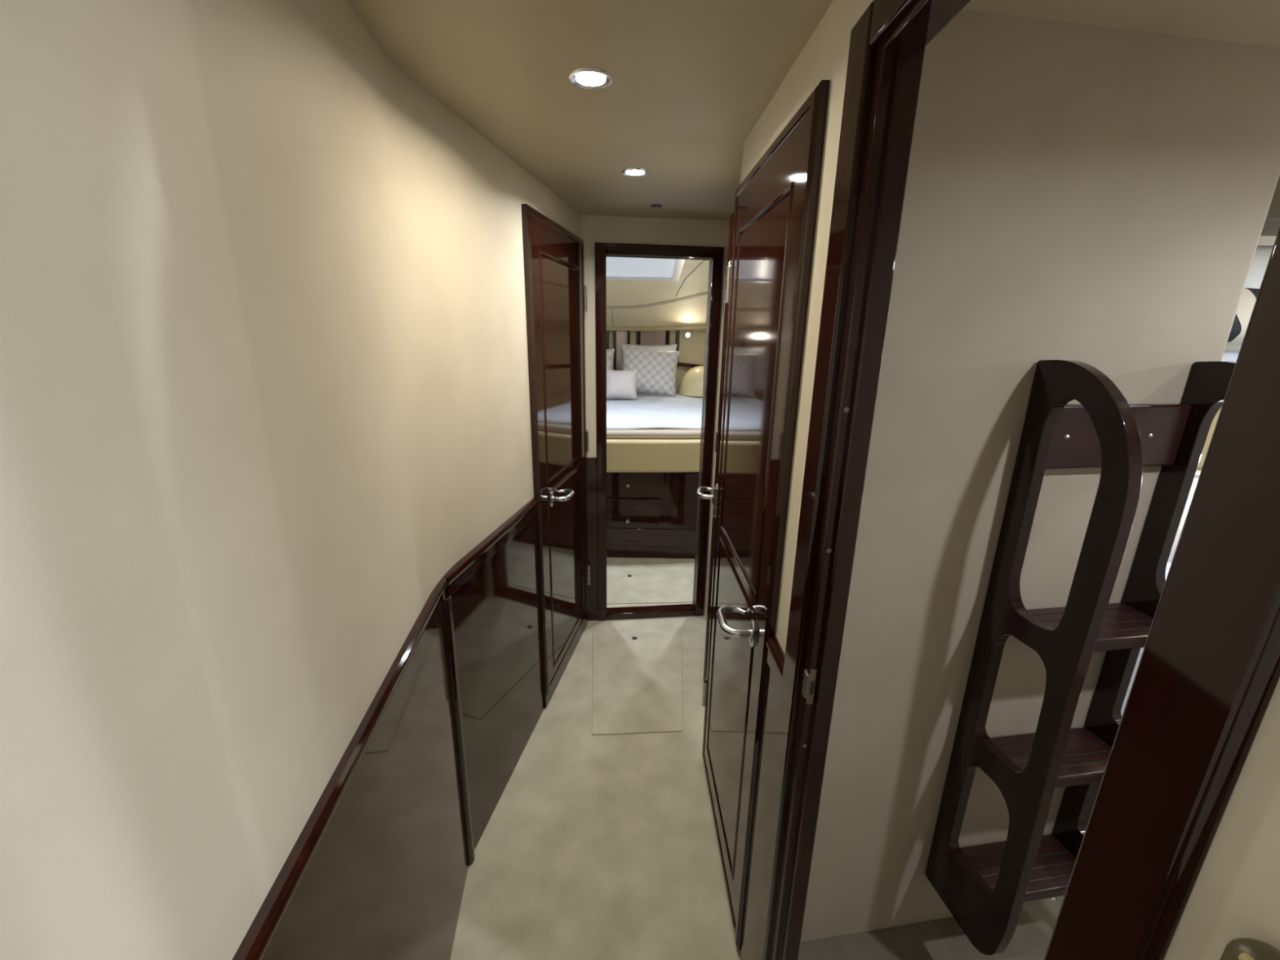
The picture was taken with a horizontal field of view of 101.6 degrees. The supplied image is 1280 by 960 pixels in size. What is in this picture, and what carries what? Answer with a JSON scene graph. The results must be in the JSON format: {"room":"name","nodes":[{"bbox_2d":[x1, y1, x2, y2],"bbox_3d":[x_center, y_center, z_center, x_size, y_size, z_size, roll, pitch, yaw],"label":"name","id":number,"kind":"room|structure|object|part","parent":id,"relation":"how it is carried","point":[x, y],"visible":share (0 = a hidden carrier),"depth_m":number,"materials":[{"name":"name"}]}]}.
{"room":"ship interior","nodes":[
{"label":"ship interior","id":0,"kind":"room"},
{"bbox_2d":[0,0,581,959],"bbox_3d":[-0.321,0.368,0.330,0.303,1.900,4.278,0,16,-2],"label":"wall","id":1,"kind":"structure","parent":0,"point":[264,369],"depth_m":0.46,"materials":[{"name":"beige paint"}]},
{"bbox_2d":[261,593,468,959],"bbox_3d":[-0.279,1.057,-0.126,0.006,0.828,3.021,-1,16,-7],"label":"panelling","id":2,"kind":"object","parent":1,"relation":"attached to","point":[385,878],"visible":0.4,"depth_m":0.88,"materials":[{"name":"brown wood"}]},
{"bbox_2d":[231,497,539,959],"bbox_3d":[-0.288,0.583,0.043,0.162,0.057,3.604,0,16,-4],"label":"rail","id":3,"kind":"object","parent":1,"relation":"attached to","point":[258,937],"visible":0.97,"depth_m":0.69,"materials":[{"name":"brown wood"}]},
{"bbox_2d":[442,595,475,865],"bbox_3d":[-0.453,0.656,1.319,0.013,0.800,0.032,1,16,0],"label":"post","id":4,"kind":"object","parent":1,"relation":"attached to","point":[447,607],"visible":1,"depth_m":1.29,"materials":[{"name":"brown wood"}]},
{"bbox_2d":[450,515,544,849],"bbox_3d":[-0.361,0.487,1.916,0.006,0.800,1.257,3,16,9],"label":"panelling","id":5,"kind":"object","parent":1,"relation":"attached to","point":[496,611],"visible":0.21,"depth_m":1.55,"materials":[{"name":"brown wood"}]},
{"bbox_2d":[521,204,590,708],"bbox_3d":[-0.268,-0.046,2.056,0.087,1.752,0.628,3,16,9],"label":"door","id":6,"kind":"structure","parent":1,"relation":"in","point":[556,291],"depth_m":1.95,"materials":[{"name":"brown wood"}]},
{"bbox_3d":[-0.284,0.055,1.933,0.069,0.019,0.116,3,16,9],"label":"handle","id":7,"kind":"part","parent":6,"relation":"part of","materials":[{"name":"silver metal"}]},
{"bbox_2d":[581,214,729,614],"bbox_3d":[0.063,-0.222,2.422,0.690,1.900,0.050,-1,16,-7],"label":"wall","id":8,"kind":"structure","parent":0,"point":[594,228],"depth_m":2.19,"materials":[{"name":"beige plastic"}]},
{"bbox_2d":[586,457,596,466],"bbox_3d":[-0.224,-0.083,2.392,0.051,0.040,0.016,-1,16,-7],"label":"rail","id":9,"kind":"object","parent":8,"relation":"attached to","point":[591,461],"visible":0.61,"depth_m":2.38,"materials":[{"name":"brown wood"}]},
{"bbox_2d":[586,466,597,621],"bbox_3d":[-0.232,0.320,2.511,0.051,0.800,0.008,-1,16,-7],"label":"panelling","id":10,"kind":"object","parent":8,"relation":"attached to","point":[591,470],"visible":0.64,"depth_m":2.50,"materials":[{"name":"brown wood"}]},
{"bbox_2d":[595,242,724,621],"bbox_3d":[0.068,-0.147,2.439,0.542,1.747,0.072,-1,16,-7],"label":"door frame","id":11,"kind":"structure","parent":8,"relation":"attached to","point":[602,249],"depth_m":2.36,"materials":[{"name":"brown wood"}]},
{"bbox_3d":[-0.179,-0.143,2.410,0.045,1.747,0.072,-1,16,-7],"label":"casing leg","id":12,"kind":"part","parent":11,"relation":"part of","materials":[{"name":"brown wood"}]},
{"bbox_3d":[0.314,-0.151,2.468,0.045,1.747,0.072,-1,16,-7],"label":"casing leg","id":13,"kind":"part","parent":11,"relation":"part of","materials":[{"name":"brown wood"}]},
{"bbox_2d":[608,329,706,392],"bbox_3d":[0.014,-0.841,4.590,3.200,1.900,0.050,1,16,0],"label":"wall","id":14,"kind":"structure","parent":0,"point":[691,349],"depth_m":4.47,"materials":[{"name":"beige paint"}]},
{"bbox_2d":[606,330,608,349],"bbox_3d":[-0.435,-1.063,4.484,0.335,0.470,0.034,1,16,0],"label":"wall mirror","id":15,"kind":"object","parent":14,"relation":"attached to","point":[607,331],"visible":0.02,"depth_m":4.43,"materials":[{"name":"beige mirror"}]},
{"bbox_2d":[613,330,630,370],"bbox_3d":[-0.158,-1.058,4.484,0.140,0.470,0.034,1,16,0],"label":"wall mirror","id":16,"kind":"object","parent":14,"relation":"attached to","point":[624,337],"visible":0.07,"depth_m":4.46,"materials":[{"name":"beige mirror"}]},
{"bbox_2d":[616,331,627,370],"bbox_3d":[-0.157,-1.062,4.495,0.096,0.470,0.010,1,16,0],"label":"mirror glass","id":17,"kind":"object","parent":16,"relation":"attached to","point":[621,336],"depth_m":4.46,"materials":[{"name":"beige mirror"}]},
{"bbox_2d":[636,330,670,345],"bbox_3d":[0.108,-1.054,4.484,0.282,0.470,0.034,1,16,0],"label":"wall mirror","id":18,"kind":"object","parent":14,"relation":"attached to","point":[660,337],"visible":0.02,"depth_m":4.44,"materials":[{"name":"beige mirror"}]},
{"bbox_2d":[606,324,706,331],"bbox_3d":[0.021,-1.274,4.297,3.100,0.096,0.274,1,16,0],"label":"valance","id":19,"kind":"object","parent":14,"relation":"attached to","point":[682,327],"visible":0.23,"depth_m":4.34,"materials":[{"name":"beige leather"}]},
{"bbox_2d":[675,330,679,361],"bbox_3d":[0.319,-1.152,4.458,0.030,0.280,0.030,1,16,0],"label":"strip","id":20,"kind":"object","parent":14,"relation":"attached to","point":[677,332],"visible":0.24,"depth_m":4.43,"materials":[{"name":"brown wood"}]},
{"bbox_2d":[684,332,690,337],"bbox_3d":[0.398,-1.220,4.392,0.044,0.044,0.121,1,16,0],"label":"light","id":21,"kind":"object","parent":14,"relation":"attached to","point":[687,335],"visible":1,"depth_m":4.33,"materials":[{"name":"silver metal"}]},
{"bbox_2d":[676,361,704,368],"bbox_3d":[0.645,-0.927,4.305,0.813,0.069,0.116,11,19,31],"label":"rail","id":22,"kind":"object","parent":14,"relation":"attached to","point":[679,364],"visible":0.23,"depth_m":4.43,"materials":[{"name":"brown wood"}]},
{"bbox_2d":[606,259,709,326],"bbox_3d":[0.020,-1.207,3.284,3.110,0.510,2.208,1,16,0],"label":"ceiling","id":23,"kind":"structure","parent":0,"point":[691,311],"depth_m":4.01,"materials":[{"name":"beige leather"}]},
{"bbox_2d":[606,257,684,280],"bbox_3d":[-0.225,-1.334,3.187,0.985,0.130,0.900,1,16,0],"label":"window","id":24,"kind":"structure","parent":23,"relation":"attached to","point":[617,268],"depth_m":3.37,"materials":[{"name":"white"}]},
{"bbox_2d":[606,292,707,322],"bbox_3d":[0.074,-1.357,3.976,2.462,0.347,0.509,4,16,12],"label":"seam","id":25,"kind":"structure","parent":23,"relation":"attached to","point":[704,292],"depth_m":4.08,"materials":[{"name":"brown"}]},
{"bbox_2d":[675,260,704,297],"bbox_3d":[0.347,-1.344,3.458,0.004,0.192,1.003,-1,16,-8],"label":"seam","id":26,"kind":"structure","parent":23,"relation":"attached to","point":[704,260],"depth_m":3.53,"materials":[{"name":"brown"}]},
{"bbox_2d":[450,557,1064,959],"bbox_3d":[0.335,0.908,2.025,3.900,0.054,7.200,1,16,0],"label":"floor","id":27,"kind":"structure","parent":0,"point":[593,846],"depth_m":1.44,"materials":[{"name":"fabric"}]},
{"bbox_2d":[591,631,682,734],"bbox_3d":[-0.014,0.823,2.203,0.430,0.008,0.685,1,16,0],"label":"floor hatch","id":28,"kind":"object","parent":27,"relation":"on","point":[637,676],"visible":1,"depth_m":2.15,"materials":[{"name":"fabric"}]},
{"bbox_2d":[606,568,693,604],"bbox_3d":[-0.040,0.602,2.974,0.660,0.008,0.450,1,16,0],"label":"floor hatch","id":29,"kind":"object","parent":27,"relation":"on","point":[634,586],"visible":0.73,"depth_m":2.96,"materials":[{"name":"fabric"}]},
{"bbox_2d":[606,438,700,559],"bbox_3d":[-0.059,-0.070,3.901,1.440,0.792,1.660,1,16,0],"label":"bed","id":30,"kind":"object","parent":27,"relation":"on","point":[652,484],"visible":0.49,"depth_m":3.23,"materials":[{"name":"brown wood"}]},
{"bbox_3d":[-0.151,0.198,3.261,0.545,0.175,0.018,1,16,0],"label":"drawer","id":31,"kind":"part","parent":30,"relation":"part of","materials":[{"name":"brown wood"}]},
{"bbox_3d":[-0.148,0.026,3.212,0.545,0.162,0.018,1,16,0],"label":"drawer","id":32,"kind":"part","parent":30,"relation":"part of","materials":[{"name":"brown wood"}]},
{"bbox_2d":[606,428,701,439],"bbox_3d":[-0.052,-0.475,3.793,1.379,0.045,1.605,1,16,0],"label":"mattress","id":33,"kind":"object","parent":30,"relation":"on","point":[640,433],"visible":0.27,"depth_m":3.05,"materials":[{"name":"beige fabric"}]},
{"bbox_2d":[606,391,702,429],"bbox_3d":[-0.051,-0.531,3.792,1.370,0.064,1.516,1,16,0],"label":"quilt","id":34,"kind":"object","parent":33,"relation":"on","point":[649,411],"visible":0.44,"depth_m":3.48,"materials":[{"name":"white fabric"}]},
{"bbox_2d":[606,348,614,369],"bbox_3d":[-0.425,-0.880,4.244,0.467,0.373,0.165,1,16,-1],"label":"pillow","id":35,"kind":"object","parent":34,"relation":"on","point":[610,353],"visible":0.07,"depth_m":4.21,"materials":[{"name":"white fabric"}]},
{"bbox_2d":[606,369,637,399],"bbox_3d":[-0.153,-0.728,3.964,0.270,0.216,0.133,1,16,0],"label":"pillow","id":36,"kind":"object","parent":34,"relation":"on","point":[620,384],"visible":0.88,"depth_m":3.92,"materials":[{"name":"white fabric"}]},
{"bbox_2d":[620,342,677,391],"bbox_3d":[0.071,-0.955,4.435,0.481,0.396,0.154,1,16,2],"label":"pillow","id":37,"kind":"object","parent":34,"relation":"on","point":[667,347],"visible":0.12,"depth_m":4.38,"materials":[{"name":"white fabric"}]},
{"bbox_2d":[622,346,679,396],"bbox_3d":[0.072,-0.879,4.222,0.492,0.392,0.166,1,16,2],"label":"pillow","id":38,"kind":"object","parent":34,"relation":"on","point":[656,369],"visible":0.9,"depth_m":4.17,"materials":[{"name":"white fabric"}]},
{"bbox_2d":[678,365,704,396],"bbox_3d":[0.564,-0.820,4.318,0.470,0.235,0.200,1,16,0],"label":"bolster","id":39,"kind":"object","parent":34,"relation":"on","point":[691,383],"visible":0.41,"depth_m":4.28,"materials":[{"name":"beige leather"}]},
{"bbox_3d":[0.398,0.124,3.237,0.400,0.347,0.018,1,16,0],"label":"cupboard door","id":40,"kind":"part","parent":30,"relation":"part of","materials":[{"name":"brown wood"}]},
{"bbox_2d":[1085,782,1100,826],"bbox_3d":[1.634,0.816,1.554,1.095,0.430,0.435,1,16,0],"label":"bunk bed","id":41,"kind":"object","parent":27,"relation":"on","point":[1099,783],"visible":0.02,"depth_m":1.33,"materials":[{"name":"brown wood"}]},
{"bbox_2d":[1120,563,1171,716],"bbox_3d":[1.640,0.448,1.469,1.085,0.376,0.385,1,16,0],"label":"mattress","id":42,"kind":"object","parent":41,"relation":"on","point":[1168,565],"visible":0.02,"depth_m":1.29,"materials":[{"name":"white fabric"}]},
{"bbox_2d":[1167,477,1198,563],"bbox_3d":[1.359,0.087,1.450,0.420,0.291,0.158,1,16,0],"label":"pillow","id":43,"kind":"object","parent":42,"relation":"on","point":[1195,479],"visible":0.02,"depth_m":1.39,"materials":[{"name":"fabric"}]},
{"bbox_2d":[739,0,874,654],"bbox_3d":[0.306,0.012,1.616,0.112,1.900,1.761,2,16,5],"label":"wall","id":44,"kind":"structure","parent":0,"point":[824,55],"depth_m":0.81,"materials":[{"name":"beige paint"}]},
{"bbox_2d":[697,213,733,687],"bbox_3d":[0.286,-0.063,2.114,0.087,1.730,0.602,3,16,8],"label":"door","id":45,"kind":"structure","parent":44,"relation":"in","point":[726,305],"depth_m":1.82,"materials":[{"name":"brown wood"}]},
{"bbox_3d":[0.252,0.048,1.978,0.069,0.019,0.116,3,16,8],"label":"handle","id":46,"kind":"part","parent":45,"relation":"part of","materials":[{"name":"silver metal"}]},
{"bbox_2d":[739,663,781,959],"bbox_3d":[0.246,0.746,1.045,0.010,0.800,0.134,0,16,-2],"label":"panelling","id":47,"kind":"object","parent":44,"relation":"attached to","point":[772,693],"visible":0.46,"depth_m":1.04,"materials":[{"name":"brown wood"}]},
{"bbox_2d":[702,80,830,950],"bbox_3d":[0.210,0.182,1.262,0.087,1.729,0.595,0,16,-2],"label":"door","id":48,"kind":"structure","parent":44,"relation":"in","point":[768,278],"depth_m":1.10,"materials":[{"name":"brown wood"}]},
{"bbox_3d":[0.204,0.304,1.130,0.069,0.019,0.116,0,16,-2],"label":"handle","id":49,"kind":"part","parent":48,"relation":"part of","materials":[{"name":"silver metal"}]},
{"bbox_2d":[766,636,784,693],"bbox_3d":[0.249,0.340,0.925,0.021,0.057,0.128,0,16,-2],"label":"rail","id":50,"kind":"object","parent":44,"relation":"attached to","point":[775,655],"visible":0.59,"depth_m":0.94,"materials":[{"name":"brown wood"}]},
{"bbox_2d":[752,0,1279,959],"bbox_3d":[0.257,0.385,0.588,0.052,1.745,0.547,1,16,0],"label":"door frame","id":51,"kind":"structure","parent":44,"relation":"attached to","point":[1207,676],"depth_m":0.29,"materials":[{"name":"brown wood"}]},
{"bbox_3d":[0.249,0.300,0.767,0.014,0.060,0.014,1,16,0],"label":"strike plate","id":52,"kind":"part","parent":51,"relation":"part of","materials":[{"name":"silver metal"}]},
{"bbox_3d":[0.247,0.318,0.823,0.029,1.745,0.058,1,16,0],"label":"casing leg","id":53,"kind":"part","parent":51,"relation":"part of","materials":[{"name":"brown wood"}]},
{"bbox_3d":[0.264,0.454,0.346,0.020,1.745,0.045,1,16,0],"label":"casing leg","id":54,"kind":"part","parent":51,"relation":"part of","materials":[{"name":"brown wood"}]},
{"bbox_2d":[346,0,1279,219],"bbox_3d":[0.784,-0.512,0.110,3.050,0.050,4.300,1,16,0],"label":"ceiling","id":55,"kind":"structure","parent":0,"point":[692,80],"depth_m":0.92,"materials":[{"name":"beige paint"}]},
{"bbox_2d":[568,67,613,89],"bbox_3d":[-0.092,-0.745,0.969,0.082,0.005,0.082,1,16,0],"label":"recessed light","id":56,"kind":"object","parent":55,"relation":"in","point":[591,78],"visible":1,"depth_m":0.96,"materials":[{"name":"silver metal"}]},
{"bbox_3d":[-0.092,-0.744,0.969,0.054,0.004,0.054,-14,22,-43],"label":"lamp glass","id":57,"kind":"part","parent":56,"relation":"part of","materials":[{"name":"white glass"}]},
{"bbox_2d":[621,168,648,177],"bbox_3d":[-0.014,-0.905,1.535,0.082,0.005,0.082,1,16,0],"label":"recessed light","id":58,"kind":"object","parent":55,"relation":"in","point":[633,172],"visible":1,"depth_m":1.53,"materials":[{"name":"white glass"}]},
{"bbox_3d":[-0.014,-0.904,1.535,0.054,0.004,0.054,-14,22,-43],"label":"lamp glass","id":59,"kind":"part","parent":58,"relation":"part of","materials":[{"name":"white glass"}]},
{"bbox_2d":[650,204,662,208],"bbox_3d":[0.060,-1.018,1.941,0.042,0.006,0.042,1,16,0],"label":"button","id":60,"kind":"object","parent":55,"relation":"attached to","point":[654,206],"visible":1,"depth_m":1.93,"materials":[{"name":"black plastic"}]},
{"bbox_2d":[800,8,1279,942],"bbox_3d":[0.685,0.205,1.052,0.817,1.850,0.034,-2,16,-9],"label":"wall","id":61,"kind":"structure","parent":0,"point":[1100,197],"depth_m":0.91,"materials":[{"name":"beige paint"}]},
{"bbox_2d":[924,360,1235,955],"bbox_3d":[0.879,0.387,1.009,0.354,1.200,0.205,-2,16,-9],"label":"ladder","id":62,"kind":"object","parent":61,"relation":"attached to","point":[985,888],"visible":0.64,"depth_m":0.98,"materials":[{"name":"brown wood"}]},
{"bbox_3d":[1.042,0.383,1.034,0.024,1.200,0.205,-2,16,-9],"label":"panel","id":63,"kind":"part","parent":62,"relation":"part of","materials":[{"name":"brown wood"}]},
{"bbox_2d":[1164,678,1279,959],"bbox_3d":[0.270,0.444,0.099,0.021,1.900,0.430,1,16,0],"label":"wall","id":64,"kind":"structure","parent":0,"point":[1235,894],"depth_m":0.23,"materials":[{"name":"beige paint"}]},
{"bbox_2d":[1219,937,1279,959],"bbox_3d":[0.250,0.311,0.207,0.023,0.236,0.090,1,16,0],"label":"pad","id":65,"kind":"object","parent":64,"relation":"attached to","point":[1238,948],"visible":1,"depth_m":0.21,"materials":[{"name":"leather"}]},
{"bbox_2d":[1224,235,1276,351],"bbox_3d":[1.629,0.067,1.592,1.140,1.850,0.040,1,16,0],"label":"wall","id":66,"kind":"structure","parent":0,"point":[1264,240],"depth_m":1.37,"materials":[{"name":"beige paint"}]},
{"bbox_3d":[2.219,0.356,0.611,0.050,1.850,4.800,1,16,0],"label":"wall","id":67,"kind":"structure","parent":0,"visible":0},
{"bbox_2d":[1194,407,1221,477],"bbox_3d":[1.650,-0.158,1.275,1.095,0.214,0.436,1,16,0],"label":"bunk bed","id":68,"kind":"object","parent":67,"relation":"attached to","point":[1211,432],"visible":0.02,"depth_m":1.08,"materials":[{"name":"beige leather"}]},
{"bbox_2d":[1221,350,1239,361],"bbox_3d":[1.652,-0.252,1.267,1.085,0.107,0.390,1,16,0],"label":"mattress","id":69,"kind":"object","parent":68,"relation":"on","point":[1228,355],"visible":0.02,"depth_m":1.08,"materials":[{"name":"white fabric"}]},
{"bbox_2d":[1226,288,1259,345],"bbox_3d":[1.306,-0.372,1.184,0.300,0.126,0.116,1,16,0],"label":"pillow","id":70,"kind":"object","parent":69,"relation":"on","point":[1249,295],"visible":0.15,"depth_m":1.14,"materials":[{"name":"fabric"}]},
{"bbox_2d":[1244,245,1273,288],"bbox_3d":[1.408,-0.473,1.332,0.551,0.254,0.151,1,16,1],"label":"pillow","id":71,"kind":"object","parent":69,"relation":"on","point":[1262,255],"visible":0.05,"depth_m":1.26,"materials":[{"name":"white fabric"}]},
{"bbox_2d":[1260,175,1279,235],"bbox_3d":[1.659,-0.695,1.237,1.095,0.180,0.215,1,16,0],"label":"locker","id":72,"kind":"object","parent":67,"relation":"attached to","point":[1272,224],"visible":0.04,"depth_m":1.16,"materials":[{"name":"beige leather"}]}
]}

